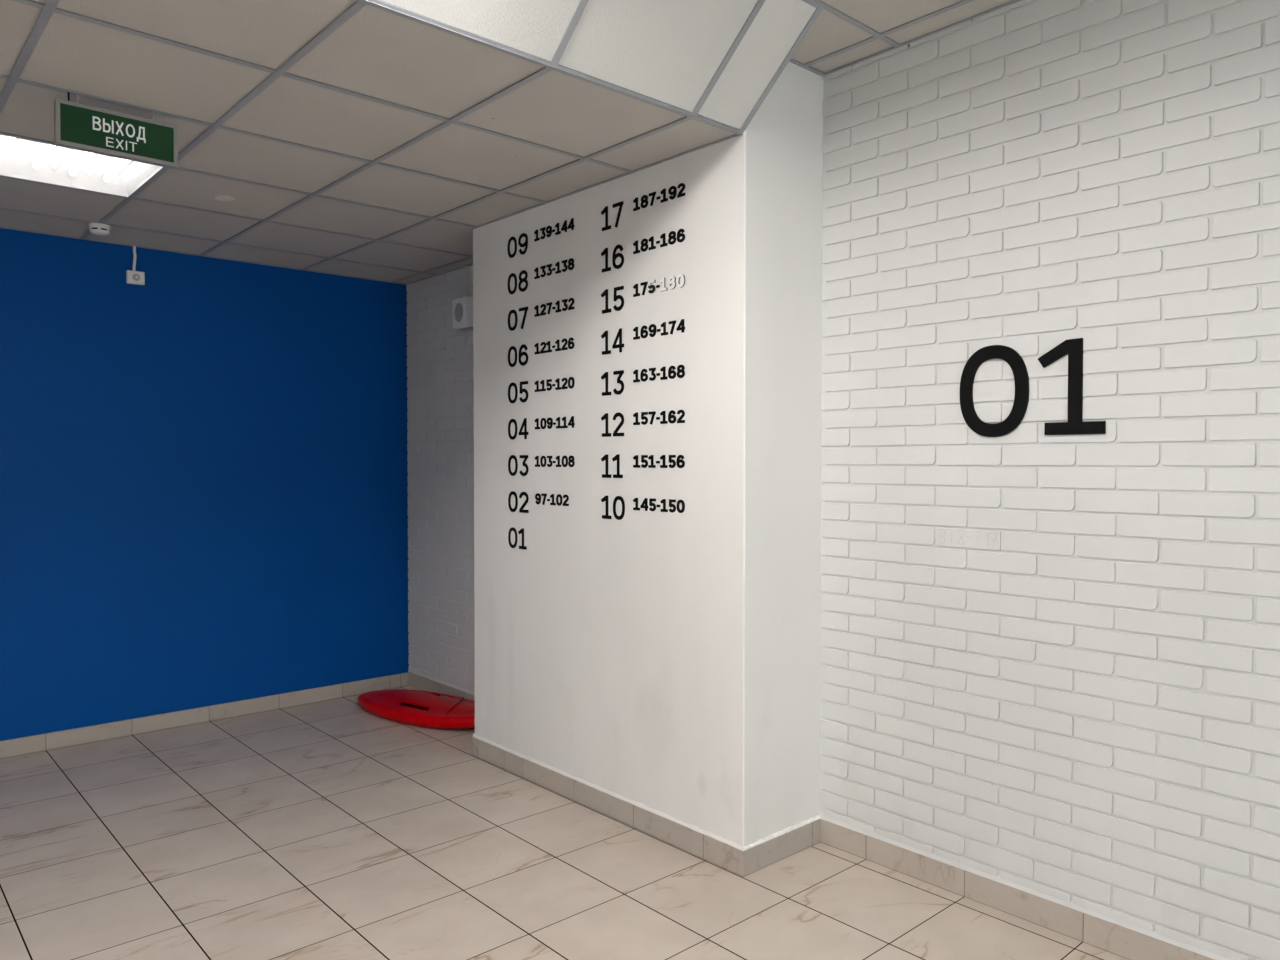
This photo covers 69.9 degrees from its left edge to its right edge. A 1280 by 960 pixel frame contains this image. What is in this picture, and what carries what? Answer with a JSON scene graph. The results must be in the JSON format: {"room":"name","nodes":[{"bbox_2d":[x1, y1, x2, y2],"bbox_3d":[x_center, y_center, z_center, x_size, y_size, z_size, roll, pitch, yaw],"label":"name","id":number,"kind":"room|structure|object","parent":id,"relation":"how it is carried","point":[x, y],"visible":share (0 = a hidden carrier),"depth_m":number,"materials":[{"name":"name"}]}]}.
{"room":"apartment building lobby","nodes":[
{"label":"apartment building lobby","id":0,"kind":"room"},
{"bbox_2d":[0,228,408,740],"bbox_3d":[-3.495,-0.168,4.635,5.379,3.200,0.200,-1,2,-42],"label":"wall","id":1,"kind":"structure","parent":0,"point":[204,463],"depth_m":5.30,"materials":[{"name":"blue paint"}]},
{"bbox_2d":[126,245,144,284],"bbox_3d":[-2.799,-1.194,5.083,0.088,0.212,0.031,-1,2,-42],"label":"wall sensor","id":2,"kind":"object","parent":1,"relation":"attached to","point":[133,276],"visible":1,"depth_m":5.08,"materials":[{"name":"white plastic"}]},
{"bbox_2d":[0,672,408,757],"bbox_3d":[-3.462,1.390,4.556,5.079,0.088,0.014,-1,2,-42],"label":"baseboard","id":3,"kind":"structure","parent":1,"relation":"attached to","point":[76,736],"depth_m":5.31,"materials":[{"name":"beige tile"}]},
{"bbox_2d":[0,0,823,284],"bbox_3d":[-2.259,-1.430,3.156,5.080,0.351,3.977,-1,2,-42],"label":"ceiling","id":4,"kind":"structure","parent":0,"point":[348,138],"depth_m":3.11,"materials":[{"name":"tile"}]},
{"bbox_2d":[0,135,161,196],"bbox_3d":[-2.336,-1.313,3.730,0.576,0.085,0.576,-1,2,-42],"label":"ceiling light","id":5,"kind":"object","parent":4,"relation":"attached to","point":[19,158],"visible":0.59,"depth_m":3.88,"materials":[{"name":"white plastic"}]},
{"bbox_2d":[88,223,110,234],"bbox_3d":[-2.733,-1.264,4.631,0.100,0.046,0.100,-1,2,-42],"label":"smoke detector","id":6,"kind":"object","parent":4,"relation":"attached to","point":[94,228],"visible":1,"depth_m":4.60,"materials":[{"name":"white plastic"}]},
{"bbox_2d":[54,92,177,168],"bbox_3d":[-1.742,-1.167,3.057,0.362,0.175,0.028,-1,2,-42],"label":"exit sign","id":7,"kind":"object","parent":4,"relation":"hanging from","point":[78,126],"visible":1,"depth_m":3.04,"materials":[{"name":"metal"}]},
{"bbox_2d":[214,195,234,200],"bbox_3d":[-1.891,-1.284,4.169,0.086,0.008,0.086,-1,2,-42],"label":"cap","id":8,"kind":"object","parent":4,"relation":"attached to","point":[219,197],"visible":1,"depth_m":4.17,"materials":[{"name":"beige plastic"}]},
{"bbox_2d":[406,265,474,694],"bbox_3d":[-0.976,-0.189,5.696,0.211,3.200,1.582,-1,2,-42],"label":"wall","id":9,"kind":"structure","parent":0,"point":[440,382],"depth_m":5.89,"materials":[{"name":"white brick"}]},
{"bbox_2d":[409,672,474,700],"bbox_3d":[-1.047,1.364,5.658,0.014,0.095,1.570,-1,2,-42],"label":"baseboard","id":10,"kind":"structure","parent":9,"relation":"attached to","point":[419,682],"depth_m":5.97,"materials":[{"name":"beige tile"}]},
{"bbox_2d":[452,266,472,331],"bbox_3d":[-1.061,-1.109,5.555,0.090,0.394,0.164,-1,2,-42],"label":"loudspeaker","id":11,"kind":"object","parent":9,"relation":"attached to","point":[462,308],"visible":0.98,"depth_m":5.52,"materials":[{"name":"grey plastic"}]},
{"bbox_2d":[455,303,462,321],"bbox_3d":[-1.093,-1.011,5.528,0.003,0.116,0.096,-1,2,-42],"label":"grille","id":12,"kind":"object","parent":11,"relation":"attached to","point":[458,306],"depth_m":5.53,"materials":[{"name":"grey plastic"}]},
{"bbox_2d":[0,685,1128,959],"bbox_3d":[-0.332,1.545,1.179,5.429,0.080,9.720,-1,2,-42],"label":"floor","id":13,"kind":"structure","parent":0,"point":[332,829],"depth_m":3.39,"materials":[{"name":"beige tile"}]},
{"bbox_2d":[357,689,474,728],"bbox_3d":[-1.282,1.362,5.502,1.133,0.106,0.463,1,1,33],"label":"sled","id":14,"kind":"object","parent":13,"relation":"on","point":[427,709],"visible":0.75,"depth_m":5.38,"materials":[{"name":"red plastic"}]},
{"bbox_2d":[473,62,822,850],"bbox_3d":[-0.071,-0.158,4.191,0.472,3.200,1.881,-1,2,-42],"label":"wall pillar","id":15,"kind":"structure","parent":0,"point":[667,665],"depth_m":3.66,"materials":[{"name":"white paint"}]},
{"bbox_2d":[507,233,527,257],"bbox_3d":[-0.589,-1.129,4.411,0.003,0.101,0.170,-1,2,-42],"label":"number","id":16,"kind":"object","parent":15,"relation":"attached to","point":[525,244],"depth_m":4.40,"materials":[{"name":"black plastic"}]},
{"bbox_2d":[508,527,526,549],"bbox_3d":[-0.596,0.283,4.447,0.003,0.101,0.152,-1,2,-42],"label":"number","id":17,"kind":"object","parent":15,"relation":"attached to","point":[511,528],"depth_m":4.46,"materials":[{"name":"black paint"}]},
{"bbox_2d":[508,270,527,293],"bbox_3d":[-0.589,-0.952,4.415,0.003,0.101,0.170,-1,2,-42],"label":"number","id":18,"kind":"object","parent":15,"relation":"attached to","point":[524,279],"depth_m":4.40,"materials":[{"name":"black plastic"}]},
{"bbox_2d":[508,344,527,366],"bbox_3d":[-0.589,-0.600,4.422,0.003,0.101,0.170,-1,2,-42],"label":"number","id":19,"kind":"object","parent":15,"relation":"attached to","point":[521,354],"depth_m":4.41,"materials":[{"name":"black paint"}]},
{"bbox_2d":[508,418,527,439],"bbox_3d":[-0.590,-0.247,4.429,0.003,0.101,0.170,-1,2,-42],"label":"number","id":20,"kind":"object","parent":15,"relation":"attached to","point":[524,424],"depth_m":4.42,"materials":[{"name":"black paint"}]},
{"bbox_2d":[508,381,527,402],"bbox_3d":[-0.590,-0.423,4.426,0.003,0.101,0.170,-1,2,-42],"label":"number","id":21,"kind":"object","parent":15,"relation":"attached to","point":[523,382],"depth_m":4.43,"materials":[{"name":"black paint"}]},
{"bbox_2d":[508,307,527,330],"bbox_3d":[-0.589,-0.775,4.418,0.003,0.104,0.170,-1,2,-42],"label":"number","id":22,"kind":"object","parent":15,"relation":"attached to","point":[523,308],"depth_m":4.43,"materials":[{"name":"black plastic"}]},
{"bbox_2d":[508,491,528,512],"bbox_3d":[-0.590,0.106,4.437,0.003,0.101,0.170,-1,2,-42],"label":"number","id":23,"kind":"object","parent":15,"relation":"attached to","point":[521,510],"depth_m":4.44,"materials":[{"name":"black paint"}]},
{"bbox_2d":[508,455,528,475],"bbox_3d":[-0.590,-0.070,4.433,0.003,0.101,0.170,-1,2,-42],"label":"number","id":24,"kind":"object","parent":15,"relation":"attached to","point":[511,456],"depth_m":4.44,"materials":[{"name":"black paint"}]},
{"bbox_2d":[535,493,568,505],"bbox_3d":[-0.409,0.091,4.235,0.003,0.054,0.259,-1,2,-42],"label":"range","id":25,"kind":"object","parent":15,"relation":"attached to","point":[538,501],"visible":1,"depth_m":4.22,"materials":[{"name":"black paint"}]},
{"bbox_2d":[534,218,573,241],"bbox_3d":[-0.395,-1.145,4.194,0.003,0.053,0.305,-1,2,-42],"label":"range","id":26,"kind":"object","parent":15,"relation":"attached to","point":[571,224],"visible":1,"depth_m":4.18,"materials":[{"name":"black plastic"}]},
{"bbox_2d":[534,258,573,278],"bbox_3d":[-0.395,-0.968,4.198,0.003,0.052,0.305,-1,2,-42],"label":"range","id":27,"kind":"object","parent":15,"relation":"attached to","point":[570,263],"visible":1,"depth_m":4.18,"materials":[{"name":"black plastic"}]},
{"bbox_2d":[534,337,573,353],"bbox_3d":[-0.396,-0.615,4.205,0.003,0.052,0.305,-1,2,-42],"label":"range","id":28,"kind":"object","parent":15,"relation":"attached to","point":[536,345],"visible":1,"depth_m":4.19,"materials":[{"name":"black plastic"}]},
{"bbox_2d":[534,298,573,316],"bbox_3d":[-0.395,-0.791,4.202,0.003,0.054,0.305,-1,2,-42],"label":"range","id":29,"kind":"object","parent":15,"relation":"attached to","point":[557,303],"visible":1,"depth_m":4.18,"materials":[{"name":"black plastic"}]},
{"bbox_2d":[534,416,574,428],"bbox_3d":[-0.396,-0.263,4.213,0.003,0.053,0.305,-1,2,-42],"label":"range","id":30,"kind":"object","parent":15,"relation":"attached to","point":[536,420],"visible":1,"depth_m":4.22,"materials":[{"name":"black paint"}]},
{"bbox_2d":[535,377,574,391],"bbox_3d":[-0.396,-0.439,4.209,0.003,0.052,0.305,-1,2,-42],"label":"range","id":31,"kind":"object","parent":15,"relation":"attached to","point":[557,380],"visible":1,"depth_m":4.19,"materials":[{"name":"black paint"}]},
{"bbox_2d":[535,456,574,466],"bbox_3d":[-0.396,-0.086,4.216,0.003,0.052,0.305,-1,2,-42],"label":"range","id":32,"kind":"object","parent":15,"relation":"attached to","point":[536,457],"visible":1,"depth_m":4.20,"materials":[{"name":"black paint"}]},
{"bbox_2d":[472,737,745,876],"bbox_3d":[-0.240,1.397,4.068,0.014,0.095,1.877,-1,2,-42],"label":"baseboard","id":33,"kind":"structure","parent":15,"relation":"attached to","point":[726,856],"depth_m":3.88,"materials":[{"name":"beige tile"}]},
{"bbox_2d":[601,454,622,477],"bbox_3d":[-0.121,-0.059,3.910,0.003,0.100,0.142,-1,2,-42],"label":"number","id":34,"kind":"object","parent":15,"relation":"attached to","point":[605,457],"depth_m":3.90,"materials":[{"name":"black paint"}]},
{"bbox_2d":[601,245,623,272],"bbox_3d":[-0.118,-0.941,3.889,0.003,0.101,0.151,-1,2,-42],"label":"number","id":35,"kind":"object","parent":15,"relation":"attached to","point":[605,251],"depth_m":3.88,"materials":[{"name":"black plastic"}]},
{"bbox_2d":[601,286,623,313],"bbox_3d":[-0.118,-0.765,3.892,0.003,0.101,0.151,-1,2,-42],"label":"number","id":36,"kind":"object","parent":15,"relation":"attached to","point":[605,293],"depth_m":3.88,"materials":[{"name":"black plastic"}]},
{"bbox_2d":[601,328,623,354],"bbox_3d":[-0.118,-0.589,3.896,0.003,0.101,0.151,-1,2,-42],"label":"number","id":37,"kind":"object","parent":15,"relation":"attached to","point":[620,345],"depth_m":3.88,"materials":[{"name":"black plastic"}]},
{"bbox_2d":[601,370,623,395],"bbox_3d":[-0.118,-0.412,3.900,0.003,0.101,0.151,-1,2,-42],"label":"number","id":38,"kind":"object","parent":15,"relation":"attached to","point":[621,372],"depth_m":3.88,"materials":[{"name":"black paint"}]},
{"bbox_2d":[601,412,623,436],"bbox_3d":[-0.118,-0.236,3.903,0.003,0.101,0.151,-1,2,-42],"label":"number","id":39,"kind":"object","parent":15,"relation":"attached to","point":[605,416],"depth_m":3.89,"materials":[{"name":"black paint"}]},
{"bbox_2d":[601,201,623,230],"bbox_3d":[-0.119,-1.117,3.887,0.003,0.104,0.147,-1,2,-42],"label":"number","id":40,"kind":"object","parent":15,"relation":"attached to","point":[620,204],"depth_m":3.89,"materials":[{"name":"black plastic"}]},
{"bbox_2d":[601,496,624,519],"bbox_3d":[-0.116,0.117,3.909,0.003,0.101,0.156,-1,2,-42],"label":"number","id":41,"kind":"object","parent":15,"relation":"attached to","point":[605,498],"depth_m":3.90,"materials":[{"name":"black paint"}]},
{"bbox_2d":[633,274,684,296],"bbox_3d":[0.072,-0.780,3.678,0.006,0.054,0.305,-1,2,-42],"label":"range","id":42,"kind":"object","parent":15,"relation":"attached to","point":[679,276],"visible":1,"depth_m":3.65,"materials":[{"name":"black plastic"}]},
{"bbox_2d":[633,229,684,253],"bbox_3d":[0.073,-0.957,3.675,0.003,0.052,0.305,-1,2,-42],"label":"range","id":43,"kind":"object","parent":15,"relation":"attached to","point":[679,234],"visible":1,"depth_m":3.66,"materials":[{"name":"black plastic"}]},
{"bbox_2d":[633,365,684,382],"bbox_3d":[0.073,-0.428,3.686,0.003,0.052,0.305,-1,2,-42],"label":"range","id":44,"kind":"object","parent":15,"relation":"attached to","point":[663,369],"visible":1,"depth_m":3.67,"materials":[{"name":"black paint"}]},
{"bbox_2d":[633,183,684,210],"bbox_3d":[0.073,-1.133,3.672,0.003,0.054,0.305,-1,2,-42],"label":"range","id":45,"kind":"object","parent":15,"relation":"attached to","point":[680,194],"visible":1,"depth_m":3.65,"materials":[{"name":"black plastic"}]},
{"bbox_2d":[633,410,684,424],"bbox_3d":[0.073,-0.251,3.690,0.003,0.054,0.305,-1,2,-42],"label":"range","id":46,"kind":"object","parent":15,"relation":"attached to","point":[653,413],"visible":1,"depth_m":3.67,"materials":[{"name":"black paint"}]},
{"bbox_2d":[633,455,684,467],"bbox_3d":[0.073,-0.075,3.694,0.003,0.052,0.305,-1,2,-42],"label":"range","id":47,"kind":"object","parent":15,"relation":"attached to","point":[651,457],"visible":1,"depth_m":3.68,"materials":[{"name":"black paint"}]},
{"bbox_2d":[633,498,684,512],"bbox_3d":[0.073,0.101,3.697,0.003,0.053,0.305,-1,2,-42],"label":"range","id":48,"kind":"object","parent":15,"relation":"attached to","point":[635,500],"visible":1,"depth_m":3.68,"materials":[{"name":"black paint"}]},
{"bbox_2d":[633,319,684,339],"bbox_3d":[0.073,-0.604,3.683,0.003,0.055,0.305,-1,2,-42],"label":"range","id":49,"kind":"object","parent":15,"relation":"attached to","point":[681,327],"visible":1,"depth_m":3.69,"materials":[{"name":"black plastic"}]},
{"bbox_2d":[746,819,820,875],"bbox_3d":[0.552,1.409,3.528,0.449,0.095,0.014,-1,2,-42],"label":"baseboard","id":50,"kind":"structure","parent":15,"relation":"attached to","point":[758,857],"depth_m":3.51,"materials":[{"name":"beige tile"}]},
{"bbox_2d":[789,0,1021,76],"bbox_3d":[0.641,-1.603,-0.082,5.080,0.170,5.441,-1,2,-42],"label":"ceiling","id":51,"kind":"structure","parent":0,"point":[846,33],"depth_m":3.20,"materials":[{"name":"tile"}]},
{"bbox_2d":[819,0,1279,959],"bbox_3d":[2.607,-0.106,1.701,0.211,3.200,5.425,-1,2,-42],"label":"wall","id":52,"kind":"structure","parent":0,"point":[1050,664],"depth_m":2.93,"materials":[{"name":"white brick"}]},
{"bbox_2d":[821,819,1214,959],"bbox_3d":[2.536,1.448,1.663,0.014,0.095,5.413,-1,2,-42],"label":"baseboard","id":53,"kind":"structure","parent":52,"relation":"attached to","point":[1105,935],"depth_m":3.09,"materials":[{"name":"beige tile"}]},
{"bbox_2d":[960,338,1105,436],"bbox_3d":[1.281,-0.299,3.020,0.010,0.311,0.486,-1,2,-42],"label":"number","id":54,"kind":"object","parent":52,"relation":"attached to","point":[1074,425],"depth_m":3.03,"materials":[{"name":"black paint"}]}
]}

